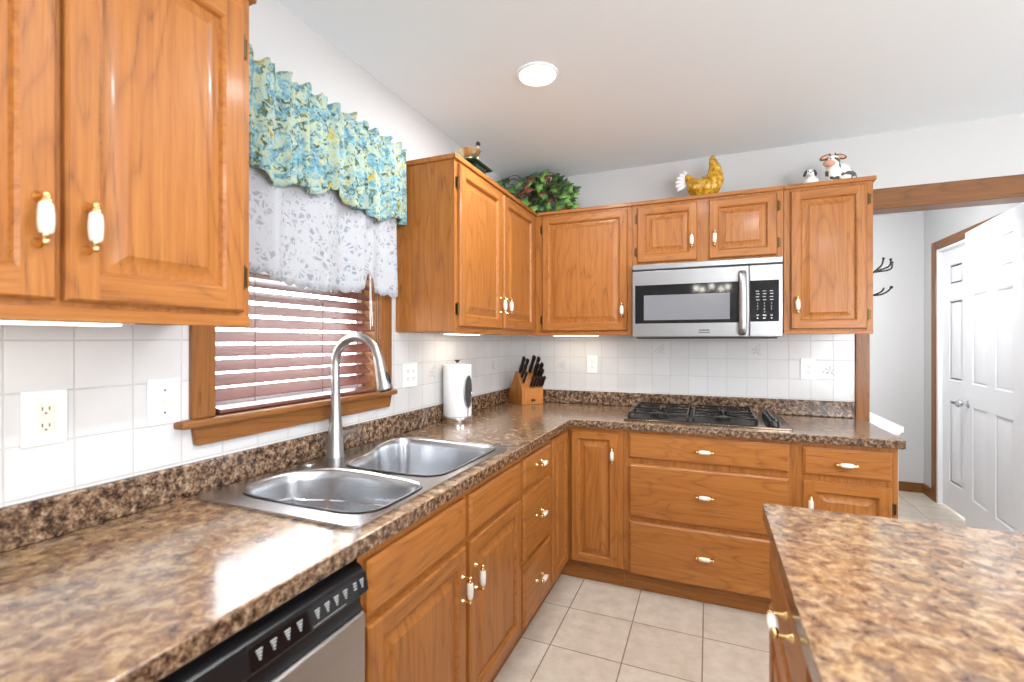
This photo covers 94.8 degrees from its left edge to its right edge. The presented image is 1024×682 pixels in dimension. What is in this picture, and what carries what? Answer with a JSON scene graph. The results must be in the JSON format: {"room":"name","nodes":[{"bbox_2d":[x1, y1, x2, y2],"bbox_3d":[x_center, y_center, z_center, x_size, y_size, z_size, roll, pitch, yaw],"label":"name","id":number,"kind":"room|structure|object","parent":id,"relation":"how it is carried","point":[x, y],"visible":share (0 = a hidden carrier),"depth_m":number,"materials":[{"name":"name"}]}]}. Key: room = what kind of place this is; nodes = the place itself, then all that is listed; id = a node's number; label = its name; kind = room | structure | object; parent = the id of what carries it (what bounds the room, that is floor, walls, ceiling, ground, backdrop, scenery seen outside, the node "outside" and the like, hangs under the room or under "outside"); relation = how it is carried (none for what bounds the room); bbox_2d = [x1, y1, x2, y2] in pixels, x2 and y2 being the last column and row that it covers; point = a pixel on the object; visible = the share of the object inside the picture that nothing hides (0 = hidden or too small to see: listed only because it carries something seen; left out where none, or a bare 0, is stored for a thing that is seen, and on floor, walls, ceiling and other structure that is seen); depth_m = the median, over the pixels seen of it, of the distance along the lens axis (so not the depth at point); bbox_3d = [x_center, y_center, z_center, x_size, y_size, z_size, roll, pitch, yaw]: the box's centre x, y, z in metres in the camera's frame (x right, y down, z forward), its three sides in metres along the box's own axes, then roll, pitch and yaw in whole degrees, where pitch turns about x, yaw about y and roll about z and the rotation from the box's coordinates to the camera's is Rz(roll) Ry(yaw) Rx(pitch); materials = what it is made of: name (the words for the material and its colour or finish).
{"room":"kitchen","nodes":[
{"label":"kitchen","id":0,"kind":"room"},
{"bbox_2d":[0,0,509,507],"bbox_3d":[-1.315,0.100,0.487,0.128,2.495,6.720,0,0,23],"label":"wall","id":1,"kind":"structure","parent":0,"point":[105,372],"depth_m":1.25,"materials":[{"name":"white tile"}]},
{"bbox_2d":[20,389,67,448],"bbox_3d":[-1.018,0.167,1.027,0.008,0.120,0.079,0,0,23],"label":"wall outlet","id":2,"kind":"object","parent":1,"relation":"attached to","point":[43,413],"visible":1,"depth_m":1.02,"materials":[{"name":"white plastic"}]},
{"bbox_2d":[36,401,55,434],"bbox_3d":[-1.015,0.167,1.026,0.002,0.068,0.033,0,0,23],"label":"receptacle","id":3,"kind":"object","parent":2,"relation":"attached to","point":[45,410],"depth_m":1.03,"materials":[{"name":"beige plastic"}]},
{"bbox_2d":[0,0,256,326],"bbox_3d":[-0.898,-0.440,0.855,0.372,0.813,0.760,0,0,23],"label":"upper cabinet","id":4,"kind":"object","parent":1,"relation":"attached to","point":[124,124],"visible":1,"depth_m":0.89,"materials":[{"name":"brown wood"}]},
{"bbox_2d":[0,320,133,326],"bbox_3d":[-0.898,-0.036,0.899,0.080,0.010,0.280,0,0,23],"label":"light","id":5,"kind":"object","parent":4,"relation":"attached to","point":[23,322],"visible":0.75,"depth_m":0.90,"materials":[{"name":"white plastic"}]},
{"bbox_2d":[147,378,179,426],"bbox_3d":[-0.921,0.161,1.252,0.014,0.121,0.082,0,0,23],"label":"light switch","id":6,"kind":"object","parent":1,"relation":"attached to","point":[163,395],"visible":1,"depth_m":1.25,"materials":[{"name":"white plastic"}]},
{"bbox_2d":[173,273,397,445],"bbox_3d":[-0.778,-0.249,1.734,0.169,1.088,0.950,0,0,23],"label":"window","id":7,"kind":"structure","parent":1,"relation":"in","point":[207,427],"depth_m":1.53,"materials":[{"name":"brown wood"}]},
{"bbox_2d":[216,271,375,413],"bbox_3d":[-0.759,-0.238,1.738,0.072,0.909,0.708,0,0,23],"label":"window blind","id":8,"kind":"object","parent":7,"relation":"attached to","point":[227,379],"visible":0.56,"depth_m":1.67,"materials":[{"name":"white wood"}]},
{"bbox_2d":[402,362,416,387],"bbox_3d":[-0.494,0.164,2.285,0.008,0.118,0.120,0,0,23],"label":"wall outlet","id":9,"kind":"object","parent":1,"relation":"attached to","point":[409,370],"visible":1,"depth_m":2.27,"materials":[{"name":"white plastic"}]},
{"bbox_2d":[406,367,414,381],"bbox_3d":[-0.491,0.164,2.284,0.002,0.068,0.079,0,0,23],"label":"receptacle","id":10,"kind":"object","parent":9,"relation":"attached to","point":[410,371],"depth_m":2.28,"materials":[{"name":"white plastic"}]},
{"bbox_2d":[396,152,536,335],"bbox_3d":[-0.110,-0.429,2.747,0.372,0.791,1.379,0,0,23],"label":"upper cabinet","id":11,"kind":"object","parent":1,"relation":"attached to","point":[466,248],"visible":0.96,"depth_m":2.17,"materials":[{"name":"brown wood"}]},
{"bbox_2d":[440,333,483,334],"bbox_3d":[-0.261,-0.036,2.507,0.080,0.010,0.340,0,0,23],"label":"light","id":12,"kind":"object","parent":11,"relation":"attached to","point":[440,333],"visible":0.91,"depth_m":2.38,"materials":[{"name":"white plastic"}]},
{"bbox_2d":[458,141,491,174],"bbox_3d":[-0.200,-0.950,2.497,0.120,0.249,0.223,0,0,23],"label":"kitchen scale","id":13,"kind":"object","parent":11,"relation":"on","point":[470,154],"visible":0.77,"depth_m":2.42,"materials":[{"name":"green ceramic"}]},
{"bbox_3d":[-0.713,-0.721,1.710,0.065,0.235,0.968,0,0,23],"label":"curtain rod","id":14,"kind":"object","parent":1,"relation":"attached to","visible":0},
{"bbox_2d":[249,157,397,297],"bbox_3d":[-0.702,-0.406,1.698,0.039,0.454,0.907,0,0,23],"label":"lace curtain","id":15,"kind":"object","parent":14,"relation":"hanging from","point":[300,238],"visible":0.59,"depth_m":1.70,"materials":[{"name":"white fabric"}]},
{"bbox_2d":[249,44,406,225],"bbox_3d":[-0.667,-0.689,1.697,0.091,0.383,0.972,0,0,19],"label":"valance","id":16,"kind":"object","parent":14,"relation":"hanging from","point":[295,137],"visible":0.78,"depth_m":1.66,"materials":[{"name":"fabric"}]},
{"bbox_2d":[276,0,1023,215],"bbox_3d":[1.454,-1.198,0.514,5.220,0.100,8.900,0,0,23],"label":"ceiling","id":17,"kind":"structure","parent":0,"point":[638,83],"depth_m":1.96,"materials":[{"name":"white paint"}]},
{"bbox_2d":[517,62,557,86],"bbox_3d":[0.109,-1.141,2.022,0.175,0.012,0.175,0,0,23],"label":"recessed light","id":18,"kind":"object","parent":17,"relation":"in","point":[535,74],"visible":1,"depth_m":2.01,"materials":[{"name":"white plastic"}]},
{"bbox_2d":[493,491,968,681],"bbox_3d":[1.454,1.397,0.514,5.220,0.100,8.900,0,0,23],"label":"floor","id":19,"kind":"structure","parent":0,"point":[584,630],"depth_m":2.13,"materials":[{"name":"beige tile"}]},
{"bbox_2d":[157,560,367,681],"bbox_3d":[-0.715,0.914,0.898,0.600,0.866,0.600,0,0,23],"label":"dishwasher","id":20,"kind":"object","parent":19,"relation":"on","point":[317,635],"visible":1,"depth_m":0.90,"materials":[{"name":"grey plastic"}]},
{"bbox_2d":[354,458,520,681],"bbox_3d":[-0.413,0.910,1.641,0.661,0.874,0.995,0,0,23],"label":"base cabinet","id":21,"kind":"object","parent":19,"relation":"on","point":[441,602],"visible":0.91,"depth_m":1.43,"materials":[{"name":"brown wood"}]},
{"bbox_2d":[509,440,550,655],"bbox_3d":[-0.145,0.910,2.285,0.661,0.874,0.399,0,0,23],"label":"base cabinet","id":22,"kind":"object","parent":19,"relation":"on","point":[535,495],"visible":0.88,"depth_m":2.13,"materials":[{"name":"brown wood"}]},
{"bbox_2d":[540,426,624,606],"bbox_3d":[0.238,0.910,2.830,0.892,0.874,0.900,0,0,23],"label":"base cabinet","id":23,"kind":"object","parent":19,"relation":"on","point":[586,471],"visible":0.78,"depth_m":2.58,"materials":[{"name":"brown wood"}]},
{"bbox_2d":[0,388,905,681],"bbox_3d":[0.275,0.407,1.374,2.140,0.132,3.620,0,0,23],"label":"countertop","id":24,"kind":"structure","parent":23,"relation":"on","point":[134,578],"depth_m":1.01,"materials":[{"name":"stone"}]},
{"bbox_2d":[197,436,507,528],"bbox_3d":[-0.441,0.525,1.598,0.566,0.218,0.907,0,0,23],"label":"sink","id":25,"kind":"object","parent":24,"relation":"in","point":[392,471],"visible":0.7,"depth_m":1.52,"materials":[{"name":"silver metal"}]},
{"bbox_2d":[281,498,384,510],"bbox_3d":[-0.520,0.528,1.371,0.390,0.101,0.215,0,0,23],"label":"rack","id":26,"kind":"object","parent":25,"relation":"in","point":[292,499],"visible":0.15,"depth_m":1.48,"materials":[{"name":"silver metal"}]},
{"bbox_2d":[327,333,392,458],"bbox_3d":[-0.526,0.197,1.734,0.279,0.454,0.166,0,0,23],"label":"faucet","id":27,"kind":"object","parent":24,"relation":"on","point":[335,447],"visible":1,"depth_m":1.71,"materials":[{"name":"silver metal"}]},
{"bbox_2d":[442,360,472,423],"bbox_3d":[-0.292,0.267,2.547,0.173,0.332,0.167,0,0,23],"label":"paper towel holder","id":28,"kind":"object","parent":24,"relation":"on","point":[468,383],"visible":0.85,"depth_m":2.49,"materials":[{"name":"silver metal"}]},
{"bbox_2d":[443,364,471,416],"bbox_3d":[-0.295,0.264,2.549,0.152,0.272,0.152,0,0,23],"label":"paper towel roll","id":29,"kind":"object","parent":28,"relation":"on","point":[454,376],"visible":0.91,"depth_m":2.48,"materials":[{"name":"white paper"}]},
{"bbox_2d":[508,371,542,404],"bbox_3d":[0.094,0.322,3.307,0.168,0.222,0.206,0,0,-28],"label":"knife block","id":30,"kind":"object","parent":24,"relation":"on","point":[521,394],"visible":0.81,"depth_m":3.23,"materials":[{"name":"brown wood"}]},
{"bbox_2d":[518,356,525,373],"bbox_3d":[0.064,0.179,3.220,0.022,0.155,0.111,0,0,-28],"label":"kitchen knife","id":31,"kind":"object","parent":30,"relation":"in","point":[523,360],"visible":0.96,"depth_m":3.20,"materials":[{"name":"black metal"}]},
{"bbox_2d":[520,364,526,379],"bbox_3d":[0.074,0.220,3.208,0.019,0.135,0.097,0,0,-28],"label":"kitchen knife","id":32,"kind":"object","parent":30,"relation":"in","point":[524,365],"visible":0.98,"depth_m":3.19,"materials":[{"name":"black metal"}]},
{"bbox_2d":[522,371,527,384],"bbox_3d":[0.084,0.263,3.196,0.017,0.116,0.084,0,0,-28],"label":"kitchen knife","id":33,"kind":"object","parent":30,"relation":"in","point":[526,373],"visible":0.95,"depth_m":3.18,"materials":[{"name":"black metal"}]},
{"bbox_2d":[528,355,535,374],"bbox_3d":[0.134,0.176,3.254,0.023,0.162,0.117,0,0,-28],"label":"kitchen knife","id":34,"kind":"object","parent":30,"relation":"in","point":[533,359],"visible":0.94,"depth_m":3.23,"materials":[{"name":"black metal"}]},
{"bbox_2d":[532,376,537,387],"bbox_3d":[0.154,0.293,3.216,0.016,0.110,0.079,0,0,-28],"label":"kitchen knife","id":35,"kind":"object","parent":30,"relation":"in","point":[536,377],"visible":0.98,"depth_m":3.20,"materials":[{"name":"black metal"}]},
{"bbox_2d":[533,362,539,377],"bbox_3d":[0.164,0.216,3.254,0.022,0.144,0.104,0,0,-28],"label":"kitchen knife","id":36,"kind":"object","parent":30,"relation":"in","point":[537,363],"visible":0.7,"depth_m":3.23,"materials":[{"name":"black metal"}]},
{"bbox_2d":[533,356,540,372],"bbox_3d":[0.168,0.181,3.276,0.022,0.152,0.110,0,0,-28],"label":"kitchen knife","id":37,"kind":"object","parent":30,"relation":"in","point":[538,359],"visible":0.54,"depth_m":3.25,"materials":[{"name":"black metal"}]},
{"bbox_2d":[535,376,540,387],"bbox_3d":[0.174,0.293,3.227,0.016,0.110,0.079,0,0,-28],"label":"kitchen knife","id":38,"kind":"object","parent":30,"relation":"in","point":[539,377],"visible":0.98,"depth_m":3.21,"materials":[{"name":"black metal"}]},
{"bbox_2d":[537,362,543,376],"bbox_3d":[0.191,0.216,3.268,0.022,0.144,0.104,0,0,-28],"label":"kitchen knife","id":39,"kind":"object","parent":30,"relation":"in","point":[541,363],"visible":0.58,"depth_m":3.24,"materials":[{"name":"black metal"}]},
{"bbox_2d":[538,376,543,387],"bbox_3d":[0.196,0.292,3.238,0.016,0.112,0.080,0,0,-28],"label":"kitchen knife","id":40,"kind":"object","parent":30,"relation":"in","point":[542,377],"visible":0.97,"depth_m":3.23,"materials":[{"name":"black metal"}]},
{"bbox_2d":[624,402,792,430],"bbox_3d":[1.075,0.408,2.644,0.804,0.049,0.490,0,0,23],"label":"gas cooktop","id":41,"kind":"object","parent":24,"relation":"in","point":[710,415],"visible":1,"depth_m":2.54,"materials":[{"name":"metal"}]},
{"bbox_2d":[631,408,754,425],"bbox_3d":[1.013,0.422,2.670,0.637,0.003,0.460,0,0,23],"label":"grate","id":42,"kind":"object","parent":41,"relation":"on","point":[634,417],"depth_m":2.52,"materials":[{"name":"black metal"}]},
{"bbox_2d":[624,430,795,613],"bbox_3d":[1.075,0.910,2.631,0.805,0.874,0.642,0,0,23],"label":"base cabinet","id":43,"kind":"object","parent":19,"relation":"on","point":[694,527],"visible":0.91,"depth_m":2.38,"materials":[{"name":"brown wood"}]},
{"bbox_2d":[796,442,897,518],"bbox_3d":[1.628,0.910,2.400,0.391,0.874,0.642,0,0,23],"label":"base cabinet","id":44,"kind":"object","parent":19,"relation":"on","point":[836,478],"visible":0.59,"depth_m":2.14,"materials":[{"name":"brown wood"}]},
{"bbox_2d":[763,504,1023,681],"bbox_3d":[0.890,0.890,-0.017,1.453,0.914,2.187,0,0,23],"label":"kitchen island","id":45,"kind":"object","parent":19,"relation":"on","point":[855,597],"visible":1,"depth_m":0.81,"materials":[{"name":"brown stone"}]},
{"bbox_2d":[510,113,1023,418],"bbox_3d":[2.303,0.100,2.550,5.220,2.495,0.128,0,0,23],"label":"wall","id":46,"kind":"structure","parent":0,"point":[988,147],"depth_m":2.83,"materials":[{"name":"white paint"}]},
{"bbox_2d":[536,202,631,334],"bbox_3d":[0.484,-0.430,3.045,0.609,0.789,0.372,0,0,23],"label":"upper cabinet","id":47,"kind":"object","parent":46,"relation":"attached to","point":[584,255],"visible":0.97,"depth_m":2.90,"materials":[{"name":"brown wood"}]},
{"bbox_2d":[497,169,581,212],"bbox_3d":[0.181,-0.955,3.171,0.598,0.356,0.343,0,0,23],"label":"ivy","id":48,"kind":"object","parent":47,"relation":"on","point":[535,183],"visible":0.78,"depth_m":3.08,"materials":[{"name":"green plant"}]},
{"bbox_2d":[551,335,600,335],"bbox_3d":[0.420,-0.036,3.101,0.320,0.010,0.080,0,0,23],"label":"light","id":49,"kind":"object","parent":47,"relation":"attached to","point":[551,335],"visible":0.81,"depth_m":3.06,"materials":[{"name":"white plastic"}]},
{"bbox_2d":[587,355,597,372],"bbox_3d":[0.547,0.157,3.210,0.074,0.120,0.008,0,0,23],"label":"wall outlet","id":50,"kind":"object","parent":46,"relation":"attached to","point":[592,360],"visible":1,"depth_m":3.21,"materials":[{"name":"white plastic"}]},
{"bbox_2d":[590,359,594,368],"bbox_3d":[0.546,0.157,3.208,0.033,0.068,0.002,0,0,23],"label":"receptacle","id":51,"kind":"object","parent":50,"relation":"attached to","point":[592,361],"depth_m":3.21,"materials":[{"name":"white plastic"}]},
{"bbox_2d":[632,186,783,264],"bbox_3d":[1.130,-0.633,2.776,0.788,0.384,0.372,0,0,23],"label":"upper cabinet","id":52,"kind":"object","parent":46,"relation":"attached to","point":[740,224],"visible":1,"depth_m":2.63,"materials":[{"name":"brown wood"}]},
{"bbox_2d":[675,155,723,195],"bbox_3d":[1.106,-0.956,2.782,0.267,0.262,0.138,0,0,23],"label":"figurine","id":53,"kind":"object","parent":52,"relation":"on","point":[712,182],"visible":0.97,"depth_m":2.73,"materials":[{"name":"gold metal"}]},
{"bbox_2d":[632,256,782,338],"bbox_3d":[1.115,-0.226,2.741,0.765,0.427,0.436,0,0,23],"label":"microwave","id":54,"kind":"object","parent":52,"relation":"attached to","point":[731,298],"visible":1,"depth_m":2.58,"materials":[{"name":"silver metal"}]},
{"bbox_2d":[800,358,815,379],"bbox_3d":[1.713,0.162,2.724,0.081,0.126,0.008,0,0,23],"label":"wall outlet","id":55,"kind":"object","parent":46,"relation":"attached to","point":[807,365],"visible":1,"depth_m":2.72,"materials":[{"name":"white plastic"}]},
{"bbox_2d":[805,363,811,374],"bbox_3d":[1.712,0.162,2.722,0.033,0.068,0.002,0,0,23],"label":"receptacle","id":56,"kind":"object","parent":55,"relation":"attached to","point":[808,366],"depth_m":2.72,"materials":[{"name":"white plastic"}]},
{"bbox_2d":[782,175,876,333],"bbox_3d":[1.680,-0.430,2.546,0.403,0.789,0.372,0,0,23],"label":"upper cabinet","id":57,"kind":"object","parent":46,"relation":"attached to","point":[827,262],"visible":0.98,"depth_m":2.41,"materials":[{"name":"brown wood"}]},
{"bbox_2d":[803,169,818,182],"bbox_3d":[1.619,-0.876,2.552,0.103,0.102,0.093,0,0,23],"label":"dog figurine","id":58,"kind":"object","parent":57,"relation":"on","point":[810,174],"visible":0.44,"depth_m":2.54,"materials":[{"name":"white ceramic"}]},
{"bbox_2d":[819,152,856,180],"bbox_3d":[1.732,-0.913,2.504,0.170,0.175,0.126,0,0,23],"label":"cow figurine","id":59,"kind":"object","parent":57,"relation":"on","point":[835,170],"visible":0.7,"depth_m":2.48,"materials":[{"name":"white ceramic"}]},
{"bbox_2d":[855,334,869,421],"bbox_3d":[1.952,0.255,2.626,0.066,2.185,0.018,0,0,23],"label":"trim","id":60,"kind":"structure","parent":46,"relation":"attached to","point":[862,341],"depth_m":2.62,"materials":[{"name":"brown wood"}]},
{"bbox_2d":[873,174,1023,214],"bbox_3d":[2.481,-0.781,2.470,1.030,0.113,0.138,0,0,23],"label":"trim","id":61,"kind":"structure","parent":46,"relation":"attached to","point":[1002,189],"depth_m":2.48,"materials":[{"name":"brown wood"}]},
{"bbox_2d":[870,412,903,436],"bbox_3d":[2.559,0.929,3.672,0.250,0.836,1.780,0,0,23],"label":"wall","id":62,"kind":"structure","parent":0,"point":[895,429],"depth_m":2.85,"materials":[{"name":"white paint"}]},
{"bbox_2d":[870,212,923,482],"bbox_3d":[3.243,0.100,4.416,1.180,2.495,0.120,0,0,23],"label":"wall","id":63,"kind":"structure","parent":0,"point":[897,338],"depth_m":4.24,"materials":[{"name":"white paint"}]},
{"bbox_2d":[898,481,923,492],"bbox_3d":[3.333,1.305,4.306,0.690,0.085,0.014,0,0,23],"label":"baseboard","id":64,"kind":"structure","parent":63,"relation":"attached to","point":[902,486],"depth_m":4.21,"materials":[{"name":"brown wood"}]},
{"bbox_2d":[924,202,1021,487],"bbox_3d":[3.665,0.100,3.179,0.790,2.495,2.080,0,0,23],"label":"wall","id":65,"kind":"structure","parent":0,"point":[939,224],"depth_m":4.05,"materials":[{"name":"white paint"}]},
{"bbox_2d":[923,484,930,498],"bbox_3d":[3.607,1.305,4.084,0.014,0.085,0.186,0,0,23],"label":"baseboard","id":66,"kind":"structure","parent":65,"relation":"attached to","point":[926,490],"depth_m":4.09,"materials":[{"name":"brown wood"}]},
{"bbox_2d":[936,239,964,503],"bbox_3d":[3.357,0.295,3.323,0.130,2.105,1.259,0,0,23],"label":"trim","id":67,"kind":"structure","parent":65,"relation":"attached to","point":[939,253],"depth_m":3.90,"materials":[{"name":"white paint"}]},
{"bbox_2d":[943,244,964,517],"bbox_3d":[3.425,0.303,3.533,0.035,2.065,0.750,0,0,23],"label":"door","id":68,"kind":"structure","parent":65,"relation":"in","point":[953,259],"depth_m":3.72,"materials":[{"name":"white paint"}]},
{"bbox_2d":[931,211,1005,501],"bbox_3d":[3.299,0.260,3.350,0.018,2.175,1.405,0,0,23],"label":"trim","id":69,"kind":"structure","parent":65,"relation":"attached to","point":[960,235],"depth_m":3.94,"materials":[{"name":"brown wood"}]},
{"bbox_2d":[955,202,1023,533],"bbox_3d":[3.144,0.270,3.030,0.180,2.115,0.879,0,0,23],"label":"door","id":70,"kind":"structure","parent":65,"relation":"in","point":[994,249],"depth_m":3.00,"materials":[{"name":"white paint"}]},
{"bbox_3d":[2.354,0.100,3.660,0.120,2.495,1.960,0,0,23],"label":"wall","id":71,"kind":"structure","parent":0,"visible":0},
{"bbox_2d":[873,257,893,295],"bbox_3d":[2.124,-0.360,2.734,0.167,0.244,0.082,0,0,23],"label":"coat hook","id":72,"kind":"object","parent":71,"relation":"attached to","point":[878,269],"visible":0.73,"depth_m":2.72,"materials":[{"name":"black metal"}]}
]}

